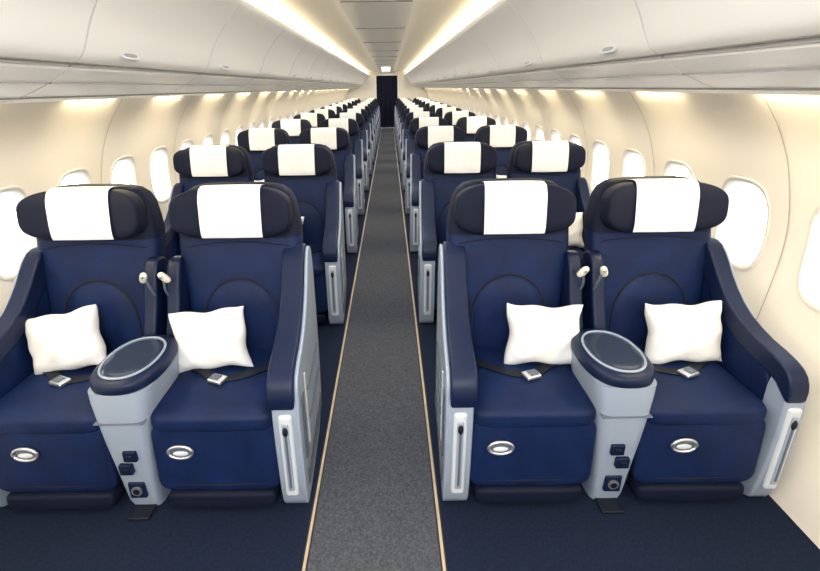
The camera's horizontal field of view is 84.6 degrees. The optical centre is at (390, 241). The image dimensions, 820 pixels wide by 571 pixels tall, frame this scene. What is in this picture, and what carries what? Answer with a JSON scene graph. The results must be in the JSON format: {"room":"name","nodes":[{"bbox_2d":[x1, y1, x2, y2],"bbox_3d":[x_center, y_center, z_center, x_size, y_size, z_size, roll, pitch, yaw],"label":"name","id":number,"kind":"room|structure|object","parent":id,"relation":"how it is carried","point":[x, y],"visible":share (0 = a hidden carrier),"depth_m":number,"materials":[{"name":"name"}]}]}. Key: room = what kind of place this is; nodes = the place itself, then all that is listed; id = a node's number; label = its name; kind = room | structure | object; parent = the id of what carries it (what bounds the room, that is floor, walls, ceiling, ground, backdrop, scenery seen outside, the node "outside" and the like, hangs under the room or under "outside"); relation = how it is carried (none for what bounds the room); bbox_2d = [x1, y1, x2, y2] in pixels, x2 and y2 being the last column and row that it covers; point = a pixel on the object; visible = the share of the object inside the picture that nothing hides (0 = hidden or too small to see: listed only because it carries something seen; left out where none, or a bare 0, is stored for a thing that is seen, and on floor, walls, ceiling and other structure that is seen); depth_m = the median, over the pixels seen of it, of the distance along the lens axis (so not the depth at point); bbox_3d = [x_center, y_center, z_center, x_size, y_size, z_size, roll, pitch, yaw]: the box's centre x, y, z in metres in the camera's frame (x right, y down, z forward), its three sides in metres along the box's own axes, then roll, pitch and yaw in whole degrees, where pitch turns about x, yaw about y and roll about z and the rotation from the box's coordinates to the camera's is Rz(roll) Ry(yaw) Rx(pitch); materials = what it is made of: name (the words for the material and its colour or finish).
{"room":"aircraft cabin","nodes":[
{"label":"aircraft cabin","id":0,"kind":"room"},
{"bbox_2d":[0,89,349,315],"bbox_3d":[-1.718,-2.155,8.800,0.319,1.690,21.540,-1,19,0],"label":"wall","id":1,"kind":"structure","parent":0,"point":[40,142],"depth_m":2.83,"materials":[{"name":"white plastic"}]},
{"bbox_2d":[0,186,36,279],"bbox_3d":[-1.844,-0.043,2.166,0.087,0.440,0.319,-1,19,0],"label":"window","id":2,"kind":"structure","parent":1,"relation":"in","point":[15,194],"depth_m":2.22,"materials":[{"name":"white plastic"}]},
{"bbox_2d":[57,168,91,186],"bbox_3d":[-1.846,-0.208,2.646,0.087,0.440,0.319,-1,19,0],"label":"window","id":3,"kind":"structure","parent":1,"relation":"in","point":[82,175],"depth_m":2.68,"materials":[{"name":"white plastic"}]},
{"bbox_2d":[110,155,136,184],"bbox_3d":[-1.848,-0.374,3.126,0.087,0.440,0.319,-1,19,0],"label":"window","id":4,"kind":"structure","parent":1,"relation":"in","point":[128,161],"depth_m":3.20,"materials":[{"name":"white plastic"}]},
{"bbox_2d":[149,146,171,202],"bbox_3d":[-1.851,-0.539,3.607,0.087,0.440,0.319,-1,19,0],"label":"window","id":5,"kind":"structure","parent":1,"relation":"in","point":[162,151],"depth_m":3.70,"materials":[{"name":"white plastic"}]},
{"bbox_2d":[180,139,193,149],"bbox_3d":[-1.853,-0.705,4.087,0.087,0.440,0.319,-1,19,0],"label":"window","id":6,"kind":"structure","parent":1,"relation":"in","point":[187,143],"depth_m":4.11,"materials":[{"name":"white plastic"}]},
{"bbox_2d":[202,134,213,144],"bbox_3d":[-1.855,-0.870,4.567,0.087,0.440,0.319,-1,19,0],"label":"window","id":7,"kind":"structure","parent":1,"relation":"in","point":[209,138],"depth_m":4.62,"materials":[{"name":"white plastic"}]},
{"bbox_2d":[101,90,324,183],"bbox_3d":[-1.730,-2.103,8.710,0.287,1.650,20.326,-1,19,0],"label":"trim","id":8,"kind":"structure","parent":1,"relation":"attached to","point":[319,90],"depth_m":2.85,"materials":[{"name":"grey plastic"}]},
{"bbox_2d":[220,129,229,144],"bbox_3d":[-1.858,-1.035,5.048,0.087,0.440,0.319,-1,19,0],"label":"window","id":9,"kind":"structure","parent":1,"relation":"in","point":[226,133],"depth_m":5.12,"materials":[{"name":"white plastic"}]},
{"bbox_2d":[235,126,243,144],"bbox_3d":[-1.860,-1.201,5.528,0.087,0.440,0.319,-1,19,0],"label":"window","id":10,"kind":"structure","parent":1,"relation":"in","point":[240,128],"depth_m":5.54,"materials":[{"name":"white plastic"}]},
{"bbox_2d":[259,120,264,127],"bbox_3d":[-1.865,-1.531,6.489,0.087,0.440,0.319,-1,19,0],"label":"window","id":11,"kind":"structure","parent":1,"relation":"in","point":[262,123],"depth_m":6.55,"materials":[{"name":"white plastic"}]},
{"bbox_2d":[268,118,272,127],"bbox_3d":[-1.867,-1.697,6.969,0.087,0.440,0.319,-1,19,0],"label":"window","id":12,"kind":"structure","parent":1,"relation":"in","point":[271,119],"depth_m":7.04,"materials":[{"name":"white plastic"}]},
{"bbox_2d":[245,0,498,72],"bbox_3d":[-0.127,-3.478,8.373,3.200,0.128,21.500,-1,19,0],"label":"ceiling","id":13,"kind":"structure","parent":0,"point":[369,35],"depth_m":4.53,"materials":[{"name":"white plastic"}]},
{"bbox_2d":[0,0,95,102],"bbox_3d":[-1.182,-0.572,0.986,0.705,0.552,1.133,-1,19,0],"label":"bin","id":14,"kind":"object","parent":13,"relation":"attached to","point":[38,38],"visible":1,"depth_m":1.39,"materials":[{"name":"white plastic"}]},
{"bbox_2d":[0,0,240,103],"bbox_3d":[-1.187,-0.940,2.056,0.705,0.552,1.133,-1,19,0],"label":"bin","id":15,"kind":"object","parent":13,"relation":"attached to","point":[133,48],"visible":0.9,"depth_m":1.94,"materials":[{"name":"white plastic"}]},
{"bbox_2d":[149,0,284,97],"bbox_3d":[-1.192,-1.308,3.126,0.705,0.552,1.133,-1,19,0],"label":"bin","id":16,"kind":"object","parent":13,"relation":"attached to","point":[239,52],"visible":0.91,"depth_m":3.00,"materials":[{"name":"white plastic"}]},
{"bbox_2d":[217,24,308,94],"bbox_3d":[-1.197,-1.677,4.196,0.705,0.552,1.133,-1,19,0],"label":"bin","id":17,"kind":"object","parent":13,"relation":"attached to","point":[278,62],"visible":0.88,"depth_m":4.10,"materials":[{"name":"white plastic"}]},
{"bbox_2d":[258,39,323,92],"bbox_3d":[-1.202,-2.045,5.265,0.705,0.552,1.133,-1,19,0],"label":"bin","id":18,"kind":"object","parent":13,"relation":"attached to","point":[301,67],"visible":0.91,"depth_m":5.19,"materials":[{"name":"white plastic"}]},
{"bbox_2d":[282,48,333,91],"bbox_3d":[-1.207,-2.413,6.335,0.705,0.552,1.133,-1,19,0],"label":"bin","id":19,"kind":"object","parent":13,"relation":"attached to","point":[315,73],"visible":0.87,"depth_m":6.27,"materials":[{"name":"white plastic"}]},
{"bbox_2d":[300,54,340,90],"bbox_3d":[-1.212,-2.782,7.405,0.705,0.552,1.133,-1,19,0],"label":"bin","id":20,"kind":"object","parent":13,"relation":"attached to","point":[326,74],"visible":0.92,"depth_m":7.35,"materials":[{"name":"white plastic"}]},
{"bbox_2d":[309,59,346,90],"bbox_3d":[-1.218,-3.150,8.475,0.705,0.552,1.133,-1,19,0],"label":"bin","id":21,"kind":"object","parent":13,"relation":"attached to","point":[341,65],"visible":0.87,"depth_m":8.44,"materials":[{"name":"white plastic"}]},
{"bbox_2d":[322,62,351,89],"bbox_3d":[-1.223,-3.518,9.545,0.705,0.552,1.133,-1,19,0],"label":"bin","id":22,"kind":"object","parent":13,"relation":"attached to","point":[344,70],"visible":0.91,"depth_m":9.52,"materials":[{"name":"white plastic"}]},
{"bbox_2d":[328,65,354,89],"bbox_3d":[-1.228,-3.887,10.615,0.705,0.552,1.133,-1,19,0],"label":"bin","id":23,"kind":"object","parent":13,"relation":"attached to","point":[352,67],"visible":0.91,"depth_m":10.59,"materials":[{"name":"white plastic"}]},
{"bbox_2d":[332,67,357,89],"bbox_3d":[-1.233,-4.255,11.685,0.705,0.552,1.133,-1,19,0],"label":"bin","id":24,"kind":"object","parent":13,"relation":"attached to","point":[354,71],"visible":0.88,"depth_m":11.66,"materials":[{"name":"white plastic"}]},
{"bbox_2d":[341,69,360,88],"bbox_3d":[-1.238,-4.624,12.755,0.705,0.552,1.133,-1,19,0],"label":"bin","id":25,"kind":"object","parent":13,"relation":"attached to","point":[358,70],"visible":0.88,"depth_m":12.75,"materials":[{"name":"white plastic"}]},
{"bbox_2d":[344,71,362,88],"bbox_3d":[-1.243,-4.992,13.825,0.705,0.552,1.133,-1,19,0],"label":"bin","id":26,"kind":"object","parent":13,"relation":"attached to","point":[360,72],"visible":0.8,"depth_m":13.82,"materials":[{"name":"white plastic"}]},
{"bbox_2d":[347,72,363,88],"bbox_3d":[-1.248,-5.360,14.895,0.705,0.552,1.133,-1,19,0],"label":"bin","id":27,"kind":"object","parent":13,"relation":"attached to","point":[362,74],"visible":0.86,"depth_m":14.86,"materials":[{"name":"white plastic"}]},
{"bbox_2d":[349,72,365,88],"bbox_3d":[-1.254,-5.729,15.965,0.705,0.552,1.133,-1,19,0],"label":"bin","id":28,"kind":"object","parent":13,"relation":"attached to","point":[361,78],"visible":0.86,"depth_m":15.95,"materials":[{"name":"white plastic"}]},
{"bbox_2d":[381,67,389,71],"bbox_3d":[-0.148,-5.024,13.099,0.260,0.154,0.058,-1,19,0],"label":"exit sign","id":29,"kind":"object","parent":13,"relation":"attached to","point":[383,69],"visible":1,"depth_m":13.07,"materials":[{"name":"white plastic"}]},
{"bbox_2d":[407,72,423,87],"bbox_3d":[0.937,-5.759,15.965,0.705,0.552,1.133,-1,19,0],"label":"bin","id":30,"kind":"object","parent":13,"relation":"attached to","point":[407,72],"visible":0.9,"depth_m":15.94,"materials":[{"name":"white plastic"}]},
{"bbox_2d":[408,71,425,87],"bbox_3d":[0.942,-5.391,14.895,0.705,0.552,1.133,-1,19,0],"label":"bin","id":31,"kind":"object","parent":13,"relation":"attached to","point":[413,77],"visible":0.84,"depth_m":14.84,"materials":[{"name":"white plastic"}]},
{"bbox_2d":[410,70,428,87],"bbox_3d":[0.948,-5.023,13.825,0.705,0.552,1.133,-1,19,0],"label":"bin","id":32,"kind":"object","parent":13,"relation":"attached to","point":[411,72],"visible":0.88,"depth_m":13.86,"materials":[{"name":"white plastic"}]},
{"bbox_2d":[411,68,432,87],"bbox_3d":[0.953,-4.654,12.755,0.705,0.552,1.133,-1,19,0],"label":"bin","id":33,"kind":"object","parent":13,"relation":"attached to","point":[412,69],"visible":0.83,"depth_m":12.74,"materials":[{"name":"white plastic"}]},
{"bbox_2d":[413,66,436,87],"bbox_3d":[0.958,-4.286,11.685,0.705,0.552,1.133,-1,19,0],"label":"bin","id":34,"kind":"object","parent":13,"relation":"attached to","point":[414,68],"visible":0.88,"depth_m":11.66,"materials":[{"name":"white plastic"}]},
{"bbox_2d":[416,65,439,87],"bbox_3d":[0.963,-3.917,10.615,0.705,0.552,1.133,-1,19,0],"label":"bin","id":35,"kind":"object","parent":13,"relation":"attached to","point":[418,67],"visible":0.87,"depth_m":10.59,"materials":[{"name":"white plastic"}]},
{"bbox_2d":[418,61,445,87],"bbox_3d":[0.968,-3.549,9.545,0.705,0.552,1.133,-1,19,0],"label":"bin","id":36,"kind":"object","parent":13,"relation":"attached to","point":[425,69],"visible":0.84,"depth_m":9.51,"materials":[{"name":"white plastic"}]},
{"bbox_2d":[422,57,453,87],"bbox_3d":[0.973,-3.181,8.475,0.705,0.552,1.133,-1,19,0],"label":"bin","id":37,"kind":"object","parent":13,"relation":"attached to","point":[425,61],"visible":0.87,"depth_m":8.43,"materials":[{"name":"white plastic"}]},
{"bbox_2d":[427,54,469,88],"bbox_3d":[0.978,-2.812,7.405,0.705,0.552,1.133,-1,19,0],"label":"bin","id":38,"kind":"object","parent":13,"relation":"attached to","point":[435,63],"visible":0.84,"depth_m":7.34,"materials":[{"name":"white plastic"}]},
{"bbox_2d":[432,46,482,88],"bbox_3d":[0.984,-2.444,6.335,0.705,0.552,1.133,-1,19,0],"label":"bin","id":39,"kind":"object","parent":13,"relation":"attached to","point":[443,59],"visible":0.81,"depth_m":6.27,"materials":[{"name":"white plastic"}]},
{"bbox_2d":[441,37,501,88],"bbox_3d":[0.989,-2.076,5.265,0.705,0.552,1.133,-1,19,0],"label":"bin","id":40,"kind":"object","parent":13,"relation":"attached to","point":[463,68],"visible":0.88,"depth_m":5.19,"materials":[{"name":"white plastic"}]},
{"bbox_2d":[452,20,537,89],"bbox_3d":[0.994,-1.707,4.196,0.705,0.552,1.133,-1,19,0],"label":"bin","id":41,"kind":"object","parent":13,"relation":"attached to","point":[481,59],"visible":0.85,"depth_m":4.10,"materials":[{"name":"white plastic"}]},
{"bbox_2d":[471,0,596,90],"bbox_3d":[0.999,-1.339,3.126,0.705,0.552,1.133,-1,19,0],"label":"bin","id":42,"kind":"object","parent":13,"relation":"attached to","point":[514,49],"visible":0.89,"depth_m":3.00,"materials":[{"name":"white plastic"}]},
{"bbox_2d":[508,0,741,93],"bbox_3d":[1.004,-0.971,2.056,0.705,0.552,1.133,-1,19,0],"label":"bin","id":43,"kind":"object","parent":13,"relation":"attached to","point":[599,45],"visible":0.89,"depth_m":1.95,"materials":[{"name":"white plastic"}]},
{"bbox_2d":[635,0,819,94],"bbox_3d":[1.009,-0.602,0.986,0.705,0.552,1.133,-1,19,0],"label":"bin","id":44,"kind":"object","parent":13,"relation":"attached to","point":[736,46],"visible":1,"depth_m":1.24,"materials":[{"name":"white plastic"}]},
{"bbox_2d":[346,71,428,100],"bbox_3d":[-0.162,-6.027,18.891,3.600,2.400,0.050,-1,19,0],"label":"wall","id":45,"kind":"structure","parent":0,"point":[368,89],"depth_m":18.75,"materials":[{"name":"white plastic"}]},
{"bbox_2d":[376,75,397,127],"bbox_3d":[-0.160,-5.896,18.969,0.880,2.100,0.068,-1,19,0],"label":"curtain","id":46,"kind":"object","parent":45,"relation":"hanging from","point":[386,86],"visible":0.85,"depth_m":18.90,"materials":[{"name":"blue fabric"}]},
{"bbox_2d":[0,128,819,570],"bbox_3d":[-0.097,-1.385,9.094,3.500,0.001,21.500,-1,19,0],"label":"floor","id":47,"kind":"structure","parent":0,"point":[745,533],"depth_m":1.76,"materials":[{"name":"blue carpet"}]},
{"bbox_2d":[0,182,321,520],"bbox_3d":[-1.026,0.409,2.005,1.362,1.248,0.815,-1,19,0],"label":"seats","id":48,"kind":"object","parent":47,"relation":"on","point":[225,436],"visible":0.91,"depth_m":1.91,"materials":[{"name":"blue fabric"}]},
{"bbox_2d":[25,304,106,374],"bbox_3d":[-1.437,0.442,1.991,0.376,0.329,0.166,0,19,1],"label":"pillow","id":49,"kind":"object","parent":48,"relation":"on","point":[73,340],"visible":0.94,"depth_m":1.94,"materials":[{"name":"fabric"}]},
{"bbox_2d":[168,306,253,372],"bbox_3d":[-0.796,0.435,1.992,0.368,0.295,0.169,-2,19,-3],"label":"pillow","id":50,"kind":"object","parent":48,"relation":"on","point":[216,338],"visible":0.98,"depth_m":1.93,"materials":[{"name":"fabric"}]},
{"bbox_2d":[164,143,346,323],"bbox_3d":[-1.033,-0.079,3.424,1.362,1.248,0.815,-1,19,0],"label":"seats","id":51,"kind":"object","parent":47,"relation":"on","point":[309,170],"visible":0.36,"depth_m":3.39,"materials":[{"name":"blue fabric"}]},
{"bbox_2d":[237,127,357,252],"bbox_3d":[-1.040,-0.568,4.842,1.362,1.248,0.815,-1,19,0],"label":"seats","id":52,"kind":"object","parent":47,"relation":"on","point":[255,141],"visible":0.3,"depth_m":4.80,"materials":[{"name":"blue fabric"}]},
{"bbox_2d":[272,118,364,214],"bbox_3d":[-1.046,-1.056,6.260,1.362,1.248,0.815,-1,19,0],"label":"seats","id":53,"kind":"object","parent":47,"relation":"on","point":[294,127],"visible":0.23,"depth_m":6.22,"materials":[{"name":"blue fabric"}]},
{"bbox_2d":[293,113,368,190],"bbox_3d":[-1.053,-1.544,7.678,1.362,1.248,0.815,-1,19,0],"label":"seats","id":54,"kind":"object","parent":47,"relation":"on","point":[314,119],"visible":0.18,"depth_m":7.63,"materials":[{"name":"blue fabric"}]},
{"bbox_2d":[309,109,371,174],"bbox_3d":[-1.060,-2.033,9.097,1.362,1.248,0.815,-1,19,0],"label":"seats","id":55,"kind":"object","parent":47,"relation":"on","point":[328,113],"visible":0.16,"depth_m":9.05,"materials":[{"name":"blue fabric"}]},
{"bbox_2d":[320,106,374,162],"bbox_3d":[-1.067,-2.521,10.515,1.362,1.248,0.815,-1,19,0],"label":"seats","id":56,"kind":"object","parent":47,"relation":"on","point":[336,109],"visible":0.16,"depth_m":10.47,"materials":[{"name":"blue fabric"}]},
{"bbox_2d":[329,103,375,153],"bbox_3d":[-1.074,-3.009,11.933,1.362,1.248,0.815,-1,19,0],"label":"seats","id":57,"kind":"object","parent":47,"relation":"on","point":[343,106],"visible":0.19,"depth_m":11.88,"materials":[{"name":"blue fabric"}]},
{"bbox_2d":[335,102,377,146],"bbox_3d":[-1.081,-3.498,13.351,1.362,1.248,0.815,-1,19,0],"label":"seats","id":58,"kind":"object","parent":47,"relation":"on","point":[348,104],"visible":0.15,"depth_m":13.30,"materials":[{"name":"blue fabric"}]},
{"bbox_2d":[341,100,378,139],"bbox_3d":[-1.087,-3.986,14.770,1.362,1.248,0.815,-1,19,0],"label":"seats","id":59,"kind":"object","parent":47,"relation":"on","point":[351,102],"visible":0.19,"depth_m":14.72,"materials":[{"name":"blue fabric"}]},
{"bbox_2d":[345,99,379,135],"bbox_3d":[-1.094,-4.474,16.188,1.362,1.248,0.815,-1,19,0],"label":"seats","id":60,"kind":"object","parent":47,"relation":"on","point":[354,100],"visible":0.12,"depth_m":16.14,"materials":[{"name":"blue fabric"}]},
{"bbox_2d":[351,98,379,130],"bbox_3d":[-1.101,-4.963,17.606,1.362,1.248,0.815,-1,19,0],"label":"seats","id":61,"kind":"object","parent":47,"relation":"on","point":[359,100],"visible":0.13,"depth_m":17.56,"materials":[{"name":"blue fabric"}]},
{"bbox_2d":[300,128,447,570],"bbox_3d":[-0.097,-1.384,9.095,0.532,0.017,21.500,-1,19,0],"label":"trim","id":62,"kind":"structure","parent":47,"relation":"on","point":[443,561],"depth_m":2.28,"materials":[{"name":"beige plastic"}]},
{"bbox_2d":[307,128,440,570],"bbox_3d":[-0.097,-1.387,9.094,0.492,0.004,21.480,-1,19,0],"label":"carpet","id":63,"kind":"object","parent":47,"relation":"on","point":[376,511],"visible":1,"depth_m":2.28,"materials":[{"name":"grey carpet"}]},
{"bbox_2d":[394,97,422,129],"bbox_3d":[0.806,-4.989,17.606,1.362,1.248,0.815,-1,19,0],"label":"seats","id":64,"kind":"object","parent":47,"relation":"on","point":[414,99],"visible":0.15,"depth_m":17.56,"materials":[{"name":"blue fabric"}]},
{"bbox_2d":[395,98,426,135],"bbox_3d":[0.813,-4.501,16.188,1.362,1.248,0.815,-1,19,0],"label":"seats","id":65,"kind":"object","parent":47,"relation":"on","point":[416,100],"visible":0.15,"depth_m":16.14,"materials":[{"name":"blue fabric"}]},
{"bbox_2d":[395,99,432,133],"bbox_3d":[0.820,-4.013,14.770,1.362,1.248,0.815,-1,19,0],"label":"seats","id":66,"kind":"object","parent":47,"relation":"on","point":[399,101],"visible":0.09,"depth_m":14.72,"materials":[{"name":"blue fabric"}]},
{"bbox_2d":[396,101,436,145],"bbox_3d":[0.826,-3.524,13.351,1.362,1.248,0.815,-1,19,0],"label":"seats","id":67,"kind":"object","parent":47,"relation":"on","point":[423,103],"visible":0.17,"depth_m":13.30,"materials":[{"name":"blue fabric"}]},
{"bbox_2d":[397,102,443,152],"bbox_3d":[0.833,-3.036,11.933,1.362,1.248,0.815,-1,19,0],"label":"seats","id":68,"kind":"object","parent":47,"relation":"on","point":[427,105],"visible":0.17,"depth_m":11.89,"materials":[{"name":"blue fabric"}]},
{"bbox_2d":[398,105,451,161],"bbox_3d":[0.840,-2.548,10.515,1.362,1.248,0.815,-1,19,0],"label":"seats","id":69,"kind":"object","parent":47,"relation":"on","point":[433,108],"visible":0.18,"depth_m":10.47,"materials":[{"name":"blue fabric"}]},
{"bbox_2d":[400,107,461,173],"bbox_3d":[0.847,-2.059,9.097,1.362,1.248,0.815,-1,19,0],"label":"seats","id":70,"kind":"object","parent":47,"relation":"on","point":[440,112],"visible":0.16,"depth_m":9.05,"materials":[{"name":"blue fabric"}]},
{"bbox_2d":[402,111,475,190],"bbox_3d":[0.854,-1.571,7.678,1.362,1.248,0.815,-1,19,0],"label":"seats","id":71,"kind":"object","parent":47,"relation":"on","point":[451,117],"visible":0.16,"depth_m":7.63,"materials":[{"name":"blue fabric"}]},
{"bbox_2d":[405,116,495,213],"bbox_3d":[0.861,-1.083,6.260,1.362,1.248,0.815,-1,19,0],"label":"seats","id":72,"kind":"object","parent":47,"relation":"on","point":[470,125],"visible":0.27,"depth_m":6.22,"materials":[{"name":"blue fabric"}]},
{"bbox_2d":[410,125,527,251],"bbox_3d":[0.867,-0.594,4.842,1.362,1.248,0.815,-1,19,0],"label":"seats","id":73,"kind":"object","parent":47,"relation":"on","point":[502,138],"visible":0.32,"depth_m":4.80,"materials":[{"name":"blue fabric"}]},
{"bbox_2d":[496,175,506,177],"bbox_3d":[1.276,-0.573,4.827,0.372,0.296,0.166,0,19,1],"label":"pillow","id":74,"kind":"object","parent":73,"relation":"on","point":[497,176],"visible":0.09,"depth_m":4.79,"materials":[{"name":"fabric"}]},
{"bbox_2d":[418,140,590,322],"bbox_3d":[0.874,-0.106,3.424,1.362,1.248,0.815,-1,19,0],"label":"seats","id":75,"kind":"object","parent":47,"relation":"on","point":[447,165],"visible":0.4,"depth_m":3.39,"materials":[{"name":"blue fabric"}]},
{"bbox_2d":[568,212,583,247],"bbox_3d":[1.293,-0.084,3.410,0.351,0.273,0.166,-2,19,-2],"label":"pillow","id":76,"kind":"object","parent":75,"relation":"on","point":[576,229],"visible":0.31,"depth_m":3.35,"materials":[{"name":"fabric"}]},
{"bbox_2d":[435,176,809,513],"bbox_3d":[0.881,0.382,2.005,1.362,1.248,0.815,-1,19,0],"label":"seats","id":77,"kind":"object","parent":47,"relation":"on","point":[679,430],"visible":0.95,"depth_m":1.85,"materials":[{"name":"blue fabric"}]},
{"bbox_2d":[504,303,582,364],"bbox_3d":[0.674,0.409,1.989,0.356,0.280,0.163,-2,19,-3],"label":"pillow","id":78,"kind":"object","parent":77,"relation":"on","point":[537,333],"visible":0.9,"depth_m":1.93,"materials":[{"name":"fabric"}]},
{"bbox_2d":[644,300,721,363],"bbox_3d":[1.294,0.400,1.990,0.345,0.273,0.167,-1,19,1],"label":"pillow","id":79,"kind":"object","parent":77,"relation":"on","point":[692,333],"visible":0.93,"depth_m":1.94,"materials":[{"name":"fabric"}]},
{"bbox_2d":[424,88,819,548],"bbox_3d":[1.501,-2.200,8.800,0.319,1.690,21.540,-1,19,0],"label":"wall","id":80,"kind":"structure","parent":0,"point":[719,136],"depth_m":2.01,"materials":[{"name":"white plastic"}]},
{"bbox_2d":[495,115,500,124],"bbox_3d":[1.663,-1.746,6.969,0.087,0.440,0.319,-1,19,0],"label":"window","id":81,"kind":"structure","parent":80,"relation":"in","point":[497,119],"depth_m":7.04,"materials":[{"name":"white plastic"}]},
{"bbox_2d":[503,117,508,124],"bbox_3d":[1.665,-1.581,6.489,0.087,0.440,0.319,-1,19,0],"label":"window","id":82,"kind":"structure","parent":80,"relation":"in","point":[505,121],"depth_m":6.55,"materials":[{"name":"white plastic"}]},
{"bbox_2d":[512,119,517,125],"bbox_3d":[1.667,-1.415,6.008,0.087,0.440,0.319,-1,19,0],"label":"window","id":83,"kind":"structure","parent":80,"relation":"in","point":[514,122],"depth_m":6.05,"materials":[{"name":"white plastic"}]},
{"bbox_2d":[523,122,530,139],"bbox_3d":[1.670,-1.250,5.528,0.087,0.440,0.319,-1,19,0],"label":"window","id":84,"kind":"structure","parent":80,"relation":"in","point":[525,124],"depth_m":5.56,"materials":[{"name":"white plastic"}]},
{"bbox_2d":[535,125,544,139],"bbox_3d":[1.672,-1.085,5.048,0.087,0.440,0.319,-1,19,0],"label":"window","id":85,"kind":"structure","parent":80,"relation":"in","point":[538,129],"depth_m":5.12,"materials":[{"name":"white plastic"}]},
{"bbox_2d":[550,129,560,139],"bbox_3d":[1.674,-0.919,4.567,0.087,0.440,0.319,-1,19,0],"label":"window","id":86,"kind":"structure","parent":80,"relation":"in","point":[554,133],"depth_m":4.62,"materials":[{"name":"white plastic"}]},
{"bbox_2d":[569,134,582,172],"bbox_3d":[1.677,-0.754,4.087,0.087,0.440,0.319,-1,19,0],"label":"window","id":87,"kind":"structure","parent":80,"relation":"in","point":[573,138],"depth_m":4.11,"materials":[{"name":"white plastic"}]},
{"bbox_2d":[590,140,609,191],"bbox_3d":[1.679,-0.589,3.607,0.087,0.440,0.319,-1,19,0],"label":"window frame","id":88,"kind":"structure","parent":80,"relation":"in","point":[597,146],"depth_m":3.72,"materials":[{"name":"white plastic"}]},
{"bbox_2d":[437,90,789,319],"bbox_3d":[1.515,-2.148,8.710,0.287,1.650,20.326,-1,19,0],"label":"trim","id":89,"kind":"structure","parent":80,"relation":"attached to","point":[529,90],"depth_m":1.94,"materials":[{"name":"grey plastic"}]},
{"bbox_2d":[622,148,645,176],"bbox_3d":[1.681,-0.423,3.126,0.087,0.440,0.319,-1,19,0],"label":"window","id":90,"kind":"structure","parent":80,"relation":"in","point":[628,154],"depth_m":3.20,"materials":[{"name":"white plastic"}]},
{"bbox_2d":[663,160,694,178],"bbox_3d":[1.683,-0.258,2.646,0.087,0.440,0.319,-1,19,0],"label":"window","id":91,"kind":"structure","parent":80,"relation":"in","point":[671,167],"depth_m":2.68,"materials":[{"name":"white plastic"}]},
{"bbox_2d":[714,176,770,269],"bbox_3d":[1.686,-0.092,2.166,0.087,0.440,0.319,-1,19,0],"label":"window frame","id":92,"kind":"structure","parent":80,"relation":"in","point":[731,186],"depth_m":2.21,"materials":[{"name":"white plastic"}]},
{"bbox_2d":[796,204,819,311],"bbox_3d":[1.688,0.073,1.685,0.087,0.440,0.319,-1,19,0],"label":"window","id":93,"kind":"structure","parent":80,"relation":"in","point":[807,290],"depth_m":1.83,"materials":[{"name":"white plastic"}]}
]}

